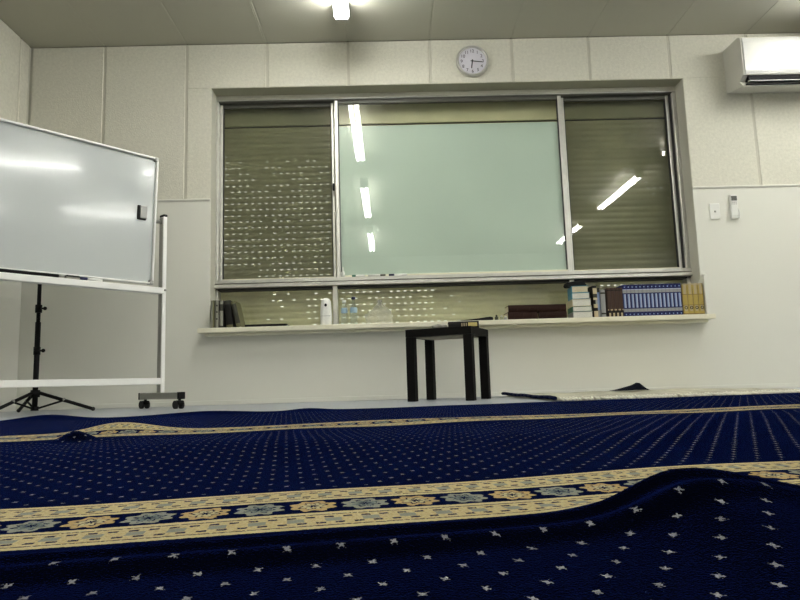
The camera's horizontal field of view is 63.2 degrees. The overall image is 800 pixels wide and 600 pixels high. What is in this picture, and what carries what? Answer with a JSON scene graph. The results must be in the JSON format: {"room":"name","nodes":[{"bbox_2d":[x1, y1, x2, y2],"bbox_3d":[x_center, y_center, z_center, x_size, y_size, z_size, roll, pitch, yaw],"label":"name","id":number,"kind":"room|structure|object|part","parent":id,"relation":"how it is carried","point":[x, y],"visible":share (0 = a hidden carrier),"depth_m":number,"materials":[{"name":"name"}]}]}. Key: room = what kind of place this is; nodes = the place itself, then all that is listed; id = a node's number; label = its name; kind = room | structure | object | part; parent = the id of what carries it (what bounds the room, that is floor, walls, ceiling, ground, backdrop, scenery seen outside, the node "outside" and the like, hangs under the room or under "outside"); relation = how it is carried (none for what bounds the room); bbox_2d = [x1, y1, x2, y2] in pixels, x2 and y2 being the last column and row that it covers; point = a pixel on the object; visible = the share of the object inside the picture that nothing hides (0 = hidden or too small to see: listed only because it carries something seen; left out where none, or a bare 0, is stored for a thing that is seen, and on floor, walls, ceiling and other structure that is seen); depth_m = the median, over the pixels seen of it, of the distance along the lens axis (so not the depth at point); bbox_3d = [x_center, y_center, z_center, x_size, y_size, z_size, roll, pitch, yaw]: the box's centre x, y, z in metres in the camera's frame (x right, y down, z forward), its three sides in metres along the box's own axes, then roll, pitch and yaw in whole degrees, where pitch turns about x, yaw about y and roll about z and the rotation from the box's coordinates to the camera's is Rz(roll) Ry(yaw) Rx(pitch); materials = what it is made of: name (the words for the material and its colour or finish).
{"room":"mosque","nodes":[
{"label":"mosque","id":0,"kind":"room"},
{"bbox_2d":[0,19,30,411],"bbox_3d":[-2.491,-0.956,0.766,0.162,2.440,7.769,-2,-7,-1],"label":"wall","id":1,"kind":"structure","parent":0,"point":[15,53],"depth_m":4.11,"materials":[{"name":"beige paint"}]},
{"bbox_2d":[0,0,799,47],"bbox_3d":[2.828,-2.381,0.960,10.880,0.122,7.910,-2,-7,-1],"label":"ceiling","id":2,"kind":"structure","parent":0,"point":[39,23],"depth_m":4.22,"materials":[{"name":"beige paint"}]},
{"bbox_2d":[332,0,348,20],"bbox_3d":[-0.349,-1.865,3.321,0.094,0.113,1.404,-2,-7,-1],"label":"ceiling light","id":3,"kind":"object","parent":2,"relation":"attached to","point":[341,7],"visible":1,"depth_m":3.94,"materials":[{"name":"white plastic"}]},
{"bbox_2d":[0,387,799,420],"bbox_3d":[2.904,0.157,0.634,10.880,0.120,7.910,-2,-7,-1],"label":"floor","id":4,"kind":"structure","parent":0,"point":[136,411],"depth_m":3.33,"materials":[{"name":"grey plastic"}]},
{"bbox_2d":[0,284,94,411],"bbox_3d":[-1.979,0.043,3.601,0.513,1.150,0.519,-2,-7,-1],"label":"tripod stand","id":5,"kind":"object","parent":4,"relation":"on","point":[34,393],"visible":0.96,"depth_m":3.59,"materials":[{"name":"black plastic"}]},
{"bbox_3d":[-2.046,0.541,3.420,0.019,0.113,0.274,-4,-8,15],"label":"leg","id":6,"kind":"part","parent":5,"relation":"part of","materials":[{"name":"black plastic"}]},
{"bbox_3d":[-2.115,0.577,3.679,0.019,0.113,0.274,6,-10,-45],"label":"leg","id":7,"kind":"part","parent":5,"relation":"part of","materials":[{"name":"black plastic"}]},
{"bbox_3d":[-1.854,0.560,3.610,0.274,0.113,0.019,0,-8,-15],"label":"leg","id":8,"kind":"part","parent":5,"relation":"part of","materials":[{"name":"black plastic"}]},
{"bbox_2d":[0,118,184,408],"bbox_3d":[-1.786,-0.154,3.275,0.444,1.447,1.316,-8,-10,41],"label":"whiteboard","id":9,"kind":"object","parent":4,"relation":"on","point":[68,204],"visible":1,"depth_m":3.44,"materials":[{"name":"white metal"}]},
{"bbox_2d":[0,268,63,277],"bbox_3d":[-1.877,-0.138,3.155,0.018,0.018,0.465,-8,-10,41],"label":"stick","id":10,"kind":"object","parent":9,"relation":"on","point":[1,270],"visible":1,"depth_m":3.21,"materials":[{"name":"black plastic"}]},
{"bbox_2d":[64,275,79,279],"bbox_3d":[-1.695,-0.116,3.361,0.032,0.018,0.068,-8,-10,41],"label":"eraser","id":11,"kind":"object","parent":9,"relation":"on","point":[65,276],"visible":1,"depth_m":3.35,"materials":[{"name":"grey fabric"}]},
{"bbox_3d":[-1.811,-0.502,3.323,0.077,0.741,1.182,-8,-10,41],"label":"board frame","id":12,"kind":"part","parent":9,"relation":"part of","materials":[{"name":"white"}]},
{"bbox_3d":[-1.771,0.412,3.211,0.048,0.036,1.253,-8,-10,41],"label":"rail","id":13,"kind":"part","parent":9,"relation":"part of","materials":[{"name":"white metal"}]},
{"bbox_3d":[-1.782,-0.098,3.271,0.050,0.035,1.253,-8,-10,41],"label":"tray rail","id":14,"kind":"part","parent":9,"relation":"part of","materials":[{"name":"white metal"}]},
{"bbox_2d":[80,277,102,281],"bbox_3d":[-1.631,-0.108,3.434,0.017,0.017,0.115,-8,-10,41],"label":"marker pen","id":15,"kind":"object","parent":9,"relation":"on","point":[81,278],"visible":1,"depth_m":3.43,"materials":[{"name":"white plastic"}]},
{"bbox_2d":[137,205,147,219],"bbox_3d":[-1.466,-0.497,3.698,0.021,0.082,0.054,-8,-10,41],"label":"clip","id":16,"kind":"object","parent":9,"relation":"attached to","point":[141,210],"visible":1,"depth_m":3.69,"materials":[{"name":"black plastic"}]},
{"bbox_3d":[-1.458,-0.500,3.700,0.008,0.072,0.040,-4,-7,41],"label":"plate","id":17,"kind":"part","parent":16,"relation":"part of","materials":[{"name":"grey plastic"}]},
{"bbox_3d":[-1.367,0.020,3.734,0.044,1.015,0.025,-8,-10,41],"label":"post","id":18,"kind":"part","parent":9,"relation":"part of","materials":[{"name":"white metal"}]},
{"bbox_2d":[0,393,799,599],"bbox_3d":[0.717,0.166,0.836,5.500,0.041,3.430,0,-7,-10],"label":"carpet","id":19,"kind":"object","parent":4,"relation":"on","point":[692,497],"visible":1,"depth_m":0.46,"materials":[{"name":"blue carpet"}]},
{"bbox_2d":[405,326,490,401],"bbox_3d":[0.276,0.365,3.666,0.380,0.395,0.340,-5,-8,23],"label":"side table","id":20,"kind":"object","parent":4,"relation":"on","point":[467,333],"visible":1,"depth_m":3.58,"materials":[{"name":"black laminate"}]},
{"bbox_3d":[0.066,0.384,3.594,0.047,0.352,0.047,-5,-8,23],"label":"leg","id":21,"kind":"part","parent":20,"relation":"part of","materials":[{"name":"black laminate"}]},
{"bbox_3d":[0.181,0.414,3.861,0.047,0.352,0.047,-5,-8,23],"label":"leg","id":22,"kind":"part","parent":20,"relation":"part of","materials":[{"name":"black laminate"}]},
{"bbox_2d":[432,324,446,327],"bbox_3d":[0.220,0.149,3.640,0.088,0.030,0.076,-2,-7,-1],"label":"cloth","id":23,"kind":"object","parent":20,"relation":"on","point":[436,325],"visible":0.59,"depth_m":3.61,"materials":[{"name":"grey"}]},
{"bbox_2d":[448,321,478,327],"bbox_3d":[0.356,0.145,3.671,0.170,0.038,0.136,-2,-7,3],"label":"book","id":24,"kind":"object","parent":20,"relation":"on","point":[458,323],"visible":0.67,"depth_m":3.61,"materials":[{"name":"black paper"}]},
{"bbox_3d":[0.372,0.358,3.466,0.047,0.352,0.047,-5,-8,23],"label":"leg","id":25,"kind":"part","parent":20,"relation":"part of","materials":[{"name":"black laminate"}]},
{"bbox_3d":[0.486,0.389,3.733,0.047,0.352,0.047,-5,-8,23],"label":"leg","id":26,"kind":"part","parent":20,"relation":"part of","materials":[{"name":"black laminate"}]},
{"bbox_2d":[501,388,799,400],"bbox_3d":[1.324,0.497,3.514,1.389,0.028,1.199,-1,-7,-6],"label":"rug","id":27,"kind":"object","parent":4,"relation":"on","point":[678,392],"visible":0.97,"depth_m":3.18,"materials":[{"name":"beige fabric"}]},
{"bbox_2d":[610,383,648,390],"bbox_3d":[1.354,0.513,3.850,0.207,0.044,0.158,-2,-7,-1],"label":"cloth","id":28,"kind":"object","parent":27,"relation":"on","point":[636,386],"visible":1,"depth_m":3.80,"materials":[{"name":"black fabric"}]},
{"bbox_2d":[16,33,799,406],"bbox_3d":[2.808,-0.630,4.541,10.580,2.440,0.360,-2,-7,-1],"label":"wall","id":29,"kind":"structure","parent":0,"point":[159,102],"depth_m":4.31,"materials":[{"name":"beige paint"}]},
{"bbox_2d":[16,383,799,410],"bbox_3d":[2.853,0.542,4.206,10.568,0.028,0.006,-2,-7,-1],"label":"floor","id":30,"kind":"structure","parent":29,"relation":"attached to","point":[779,385],"depth_m":4.14,"materials":[{"name":"white"}]},
{"bbox_2d":[214,87,692,325],"bbox_3d":[0.354,-0.611,4.546,3.219,1.690,0.240,-2,-7,-1],"label":"window","id":31,"kind":"structure","parent":29,"relation":"in","point":[492,200],"depth_m":4.54,"materials":[{"name":"glass"}]},
{"bbox_3d":[-0.847,-0.756,4.507,0.792,1.258,0.028,-2,-7,-1],"label":"sash","id":32,"kind":"part","parent":31,"relation":"part of","materials":[{"name":"metal"}]},
{"bbox_2d":[368,274,385,275],"bbox_3d":[-0.156,-0.166,4.377,0.118,0.015,0.015,-2,-7,-1],"label":"marker pen","id":33,"kind":"object","parent":31,"relation":"on","point":[368,274],"visible":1,"depth_m":4.37,"materials":[{"name":"white plastic"}]},
{"bbox_2d":[389,273,406,275],"bbox_3d":[-0.014,-0.170,4.380,0.123,0.015,0.015,-2,-7,-1],"label":"marker pen","id":34,"kind":"object","parent":31,"relation":"on","point":[405,273],"visible":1,"depth_m":4.37,"materials":[{"name":"white plastic"}]},
{"bbox_3d":[0.353,-0.793,4.494,1.595,1.258,0.028,-2,-7,-1],"label":"sash","id":35,"kind":"part","parent":31,"relation":"part of","materials":[{"name":"glass"}]},
{"bbox_3d":[1.540,-0.821,4.552,0.772,1.258,0.028,-2,-7,-1],"label":"sash","id":36,"kind":"part","parent":31,"relation":"part of","materials":[{"name":"metal"}]},
{"bbox_2d":[197,314,715,336],"bbox_3d":[0.365,0.183,4.308,3.275,0.048,0.440,-2,-7,-1],"label":"windowsill","id":37,"kind":"structure","parent":29,"relation":"attached to","point":[688,318],"depth_m":4.11,"materials":[{"name":"beige"}]},
{"bbox_2d":[211,300,214,327],"bbox_3d":[-1.185,0.100,4.178,0.024,0.176,0.153,-2,-7,-1],"label":"book","id":38,"kind":"object","parent":37,"relation":"on","point":[212,301],"visible":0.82,"depth_m":4.10,"materials":[{"name":"grey paper"}]},
{"bbox_2d":[215,300,219,327],"bbox_3d":[-1.157,0.099,4.178,0.024,0.176,0.154,-2,-7,-1],"label":"book","id":39,"kind":"object","parent":37,"relation":"on","point":[217,302],"visible":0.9,"depth_m":4.11,"materials":[{"name":"grey paper"}]},
{"bbox_2d":[220,300,226,327],"bbox_3d":[-1.129,0.099,4.179,0.022,0.175,0.153,-2,-7,-1],"label":"book","id":40,"kind":"object","parent":37,"relation":"on","point":[222,308],"visible":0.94,"depth_m":4.11,"materials":[{"name":"grey paper"}]},
{"bbox_2d":[224,300,236,326],"bbox_3d":[-1.086,0.097,4.182,0.058,0.175,0.155,-2,-7,-1],"label":"book","id":41,"kind":"object","parent":37,"relation":"on","point":[230,320],"visible":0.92,"depth_m":4.11,"materials":[{"name":"black paper"}]},
{"bbox_2d":[231,301,244,326],"bbox_3d":[-1.039,0.099,4.184,0.065,0.170,0.153,-2,-7,-1],"label":"book","id":42,"kind":"object","parent":37,"relation":"on","point":[237,310],"visible":0.99,"depth_m":4.12,"materials":[{"name":"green paper"}]},
{"bbox_2d":[245,324,289,326],"bbox_3d":[-0.847,0.171,4.180,0.264,0.016,0.180,-2,-7,-1],"label":"case","id":43,"kind":"object","parent":37,"relation":"on","point":[251,325],"visible":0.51,"depth_m":4.09,"materials":[{"name":"black plastic"}]},
{"bbox_2d":[320,298,331,324],"bbox_3d":[-0.473,0.075,4.162,0.076,0.178,0.066,-2,-7,-1],"label":"air freshener","id":44,"kind":"object","parent":37,"relation":"on","point":[326,308],"visible":0.88,"depth_m":4.14,"materials":[{"name":"white plastic"}]},
{"bbox_2d":[341,300,347,314],"bbox_3d":[-0.358,0.082,4.169,0.043,0.160,0.043,-2,-7,-1],"label":"water bottle","id":45,"kind":"object","parent":37,"relation":"on","point":[343,310],"visible":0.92,"depth_m":4.16,"materials":[{"name":"clear plastic"}]},
{"bbox_2d":[350,297,357,323],"bbox_3d":[-0.297,0.069,4.161,0.047,0.180,0.047,-2,-7,-1],"label":"water bottle","id":46,"kind":"object","parent":37,"relation":"on","point":[352,309],"visible":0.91,"depth_m":4.15,"materials":[{"name":"clear plastic"}]},
{"bbox_2d":[459,317,492,320],"bbox_3d":[0.474,0.123,4.151,0.237,0.024,0.060,-2,-7,-1],"label":"pouch","id":47,"kind":"object","parent":37,"relation":"on","point":[484,318],"visible":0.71,"depth_m":4.12,"materials":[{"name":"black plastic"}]},
{"bbox_2d":[504,312,537,319],"bbox_3d":[0.781,0.109,4.215,0.190,0.050,0.147,-1,-7,-2],"label":"book","id":48,"kind":"object","parent":37,"relation":"on","point":[510,315],"visible":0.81,"depth_m":4.14,"materials":[{"name":"black paper"}]},
{"bbox_2d":[505,305,537,312],"bbox_3d":[0.786,0.062,4.218,0.188,0.044,0.147,-2,-7,0],"label":"book","id":49,"kind":"object","parent":48,"relation":"on","point":[510,308],"visible":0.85,"depth_m":4.15,"materials":[{"name":"brown paper"}]},
{"bbox_2d":[537,311,566,318],"bbox_3d":[0.979,0.106,4.228,0.178,0.048,0.147,-2,-7,0],"label":"book","id":50,"kind":"object","parent":37,"relation":"on","point":[555,314],"visible":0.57,"depth_m":4.16,"materials":[{"name":"black paper"}]},
{"bbox_2d":[537,304,565,312],"bbox_3d":[0.971,0.059,4.231,0.182,0.046,0.147,-1,-7,-2],"label":"book","id":51,"kind":"object","parent":50,"relation":"on","point":[546,307],"visible":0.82,"depth_m":4.16,"materials":[{"name":"brown paper"}]},
{"bbox_2d":[568,311,592,317],"bbox_3d":[1.171,0.104,4.224,0.126,0.040,0.170,-2,-7,3],"label":"book","id":52,"kind":"object","parent":37,"relation":"on","point":[584,313],"visible":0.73,"depth_m":4.14,"materials":[{"name":"grey paper"}]},
{"bbox_2d":[568,306,591,313],"bbox_3d":[1.169,0.067,4.229,0.123,0.034,0.170,-2,-7,4],"label":"book","id":53,"kind":"object","parent":52,"relation":"on","point":[575,308],"visible":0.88,"depth_m":4.15,"materials":[{"name":"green paper"}]},
{"bbox_2d":[567,299,591,308],"bbox_3d":[1.166,0.026,4.234,0.121,0.047,0.170,-2,-7,3],"label":"book","id":54,"kind":"object","parent":53,"relation":"on","point":[573,302],"visible":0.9,"depth_m":4.15,"materials":[{"name":"beige paper"}]},
{"bbox_2d":[568,292,589,300],"bbox_3d":[1.166,-0.017,4.239,0.113,0.040,0.170,-3,-7,6],"label":"book","id":55,"kind":"object","parent":54,"relation":"on","point":[585,295],"visible":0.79,"depth_m":4.16,"materials":[{"name":"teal paper"}]},
{"bbox_2d":[567,285,587,295],"bbox_3d":[1.160,-0.059,4.245,0.105,0.044,0.170,-2,-7,6],"label":"book","id":56,"kind":"object","parent":55,"relation":"on","point":[573,289],"visible":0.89,"depth_m":4.17,"materials":[{"name":"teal paper"}]},
{"bbox_2d":[563,281,585,287],"bbox_3d":[1.138,-0.099,4.235,0.130,0.034,0.080,-2,-7,-1],"label":"case","id":57,"kind":"object","parent":56,"relation":"on","point":[574,283],"visible":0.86,"depth_m":4.20,"materials":[{"name":"black plastic"}]},
{"bbox_2d":[588,286,597,316],"bbox_3d":[1.249,0.019,4.230,0.026,0.205,0.153,-2,-7,-1],"label":"book","id":58,"kind":"object","parent":37,"relation":"on","point":[593,290],"visible":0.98,"depth_m":4.16,"materials":[{"name":"beige paper"}]},
{"bbox_2d":[597,288,600,316],"bbox_3d":[1.272,0.027,4.237,0.015,0.190,0.152,-2,-7,-1],"label":"book","id":59,"kind":"object","parent":37,"relation":"on","point":[598,296],"visible":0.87,"depth_m":4.16,"materials":[{"name":"paper"}]},
{"bbox_2d":[599,290,605,316],"bbox_3d":[1.298,0.031,4.229,0.030,0.178,0.154,-2,-7,-1],"label":"book","id":60,"kind":"object","parent":37,"relation":"on","point":[601,292],"visible":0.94,"depth_m":4.16,"materials":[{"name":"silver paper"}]},
{"bbox_2d":[603,288,611,316],"bbox_3d":[1.338,0.025,4.234,0.024,0.188,0.153,-2,-7,-1],"label":"book","id":61,"kind":"object","parent":37,"relation":"on","point":[607,290],"visible":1,"depth_m":4.16,"materials":[{"name":"black paper"}]},
{"bbox_2d":[610,288,615,316],"bbox_3d":[1.364,0.025,4.234,0.024,0.188,0.153,-2,-7,-1],"label":"book","id":62,"kind":"object","parent":37,"relation":"on","point":[611,289],"visible":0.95,"depth_m":4.16,"materials":[{"name":"black paper"}]},
{"bbox_2d":[614,288,619,315],"bbox_3d":[1.389,0.024,4.235,0.024,0.188,0.153,-2,-7,-1],"label":"book","id":63,"kind":"object","parent":37,"relation":"on","point":[615,289],"visible":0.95,"depth_m":4.16,"materials":[{"name":"black paper"}]},
{"bbox_2d":[618,288,623,315],"bbox_3d":[1.415,0.023,4.235,0.024,0.188,0.153,-2,-7,-1],"label":"book","id":64,"kind":"object","parent":37,"relation":"on","point":[619,289],"visible":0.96,"depth_m":4.16,"materials":[{"name":"black paper"}]},
{"bbox_2d":[616,285,627,315],"bbox_3d":[1.441,0.013,4.237,0.024,0.206,0.154,-2,-7,-1],"label":"book","id":65,"kind":"object","parent":37,"relation":"on","point":[624,294],"visible":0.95,"depth_m":4.16,"materials":[{"name":"blue paper"}]},
{"bbox_2d":[626,285,631,315],"bbox_3d":[1.467,0.013,4.237,0.024,0.206,0.154,-2,-7,-1],"label":"book","id":66,"kind":"object","parent":37,"relation":"on","point":[627,286],"visible":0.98,"depth_m":4.16,"materials":[{"name":"blue paper"}]},
{"bbox_2d":[630,284,635,315],"bbox_3d":[1.492,0.012,4.238,0.024,0.206,0.154,-2,-7,-1],"label":"book","id":67,"kind":"object","parent":37,"relation":"on","point":[631,285],"visible":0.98,"depth_m":4.16,"materials":[{"name":"blue paper"}]},
{"bbox_2d":[634,284,639,315],"bbox_3d":[1.517,0.011,4.238,0.024,0.206,0.154,-2,-7,-1],"label":"book","id":68,"kind":"object","parent":37,"relation":"on","point":[635,285],"visible":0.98,"depth_m":4.16,"materials":[{"name":"blue paper"}]},
{"bbox_2d":[638,284,643,315],"bbox_3d":[1.542,0.011,4.239,0.024,0.206,0.154,-2,-7,-1],"label":"book","id":69,"kind":"object","parent":37,"relation":"on","point":[639,285],"visible":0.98,"depth_m":4.16,"materials":[{"name":"blue paper"}]},
{"bbox_2d":[641,284,647,315],"bbox_3d":[1.568,0.010,4.239,0.024,0.206,0.154,-2,-7,-1],"label":"book","id":70,"kind":"object","parent":37,"relation":"on","point":[643,285],"visible":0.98,"depth_m":4.17,"materials":[{"name":"blue paper"}]},
{"bbox_2d":[645,284,651,315],"bbox_3d":[1.593,0.009,4.239,0.024,0.206,0.154,-2,-7,-1],"label":"book","id":71,"kind":"object","parent":37,"relation":"on","point":[646,285],"visible":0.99,"depth_m":4.17,"materials":[{"name":"blue paper"}]},
{"bbox_2d":[649,284,655,314],"bbox_3d":[1.618,0.009,4.240,0.024,0.206,0.154,-2,-7,-1],"label":"book","id":72,"kind":"object","parent":37,"relation":"on","point":[650,285],"visible":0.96,"depth_m":4.17,"materials":[{"name":"blue paper"}]},
{"bbox_2d":[653,284,659,314],"bbox_3d":[1.644,0.008,4.240,0.024,0.206,0.154,-2,-7,-1],"label":"book","id":73,"kind":"object","parent":37,"relation":"on","point":[654,285],"visible":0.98,"depth_m":4.17,"materials":[{"name":"blue paper"}]},
{"bbox_2d":[657,284,663,314],"bbox_3d":[1.669,0.007,4.241,0.024,0.206,0.154,-2,-7,-1],"label":"book","id":74,"kind":"object","parent":37,"relation":"on","point":[658,285],"visible":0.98,"depth_m":4.17,"materials":[{"name":"blue paper"}]},
{"bbox_2d":[661,284,666,314],"bbox_3d":[1.694,0.006,4.241,0.024,0.206,0.154,-2,-7,-1],"label":"book","id":75,"kind":"object","parent":37,"relation":"on","point":[662,285],"visible":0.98,"depth_m":4.17,"materials":[{"name":"blue paper"}]},
{"bbox_2d":[665,284,670,314],"bbox_3d":[1.720,0.006,4.242,0.024,0.206,0.154,-2,-7,-1],"label":"book","id":76,"kind":"object","parent":37,"relation":"on","point":[666,285],"visible":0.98,"depth_m":4.17,"materials":[{"name":"blue paper"}]},
{"bbox_2d":[669,283,674,314],"bbox_3d":[1.745,0.005,4.242,0.024,0.206,0.154,-2,-7,-1],"label":"book","id":77,"kind":"object","parent":37,"relation":"on","point":[670,284],"visible":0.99,"depth_m":4.17,"materials":[{"name":"blue paper"}]},
{"bbox_2d":[673,283,678,314],"bbox_3d":[1.770,0.004,4.243,0.024,0.206,0.154,-2,-7,-1],"label":"book","id":78,"kind":"object","parent":37,"relation":"on","point":[674,284],"visible":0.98,"depth_m":4.17,"materials":[{"name":"blue paper"}]},
{"bbox_2d":[677,283,682,314],"bbox_3d":[1.795,0.004,4.243,0.024,0.206,0.154,-2,-7,-1],"label":"book","id":79,"kind":"object","parent":37,"relation":"on","point":[678,284],"visible":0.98,"depth_m":4.17,"materials":[{"name":"blue paper"}]},
{"bbox_2d":[681,284,688,314],"bbox_3d":[1.827,0.004,4.237,0.032,0.202,0.156,-2,-7,-1],"label":"book","id":80,"kind":"object","parent":37,"relation":"on","point":[683,286],"visible":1,"depth_m":4.17,"materials":[{"name":"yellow paper"}]},
{"bbox_2d":[687,283,693,313],"bbox_3d":[1.862,0.003,4.238,0.032,0.202,0.156,-2,-7,-1],"label":"book","id":81,"kind":"object","parent":37,"relation":"on","point":[689,285],"visible":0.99,"depth_m":4.17,"materials":[{"name":"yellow paper"}]},
{"bbox_2d":[692,283,699,313],"bbox_3d":[1.896,0.002,4.239,0.032,0.202,0.156,-2,-7,-1],"label":"book","id":82,"kind":"object","parent":37,"relation":"on","point":[694,285],"visible":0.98,"depth_m":4.17,"materials":[{"name":"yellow paper"}]},
{"bbox_2d":[697,283,704,313],"bbox_3d":[1.931,0.001,4.239,0.032,0.202,0.156,-2,-7,-1],"label":"book","id":83,"kind":"object","parent":37,"relation":"on","point":[699,285],"visible":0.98,"depth_m":4.17,"materials":[{"name":"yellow paper"}]},
{"bbox_2d":[698,274,709,313],"bbox_3d":[1.959,-0.034,4.207,0.016,0.262,0.105,-2,-7,-1],"label":"bookend","id":84,"kind":"object","parent":37,"relation":"on","point":[703,280],"visible":0.65,"depth_m":4.16,"materials":[{"name":"white metal"}]},
{"bbox_2d":[456,45,488,76],"bbox_3d":[0.494,-1.630,4.435,0.220,0.220,0.036,-2,-7,-1],"label":"wall clock","id":85,"kind":"object","parent":29,"relation":"attached to","point":[471,60],"visible":1,"depth_m":4.43,"materials":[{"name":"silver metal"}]},
{"bbox_2d":[157,184,799,201],"bbox_3d":[2.814,-0.777,4.373,10.568,0.018,0.010,-2,-7,-1],"label":"trim","id":86,"kind":"structure","parent":29,"relation":"attached to","point":[774,185],"depth_m":4.36,"materials":[{"name":"white"}]},
{"bbox_2d":[709,203,720,218],"bbox_3d":[2.101,-0.593,4.337,0.068,0.106,0.013,-2,-7,-1],"label":"wall switch","id":87,"kind":"object","parent":29,"relation":"attached to","point":[714,209],"visible":1,"depth_m":4.33,"materials":[{"name":"white plastic"}]},
{"bbox_2d":[729,195,739,218],"bbox_3d":[2.228,-0.623,4.336,0.054,0.158,0.028,-2,-7,-1],"label":"remote control","id":88,"kind":"object","parent":29,"relation":"attached to","point":[734,211],"visible":1,"depth_m":4.33,"materials":[{"name":"white plastic"}]},
{"bbox_2d":[723,36,799,93],"bbox_3d":[2.636,-1.568,4.365,0.800,0.345,0.226,-2,-7,-1],"label":"air conditioner","id":89,"kind":"object","parent":29,"relation":"attached to","point":[751,64],"visible":1,"depth_m":4.26,"materials":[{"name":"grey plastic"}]},
{"bbox_3d":[2.636,-1.614,4.275,0.776,0.264,0.036,-2,-7,-1],"label":"panel","id":90,"kind":"part","parent":89,"relation":"part of","materials":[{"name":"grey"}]}
]}

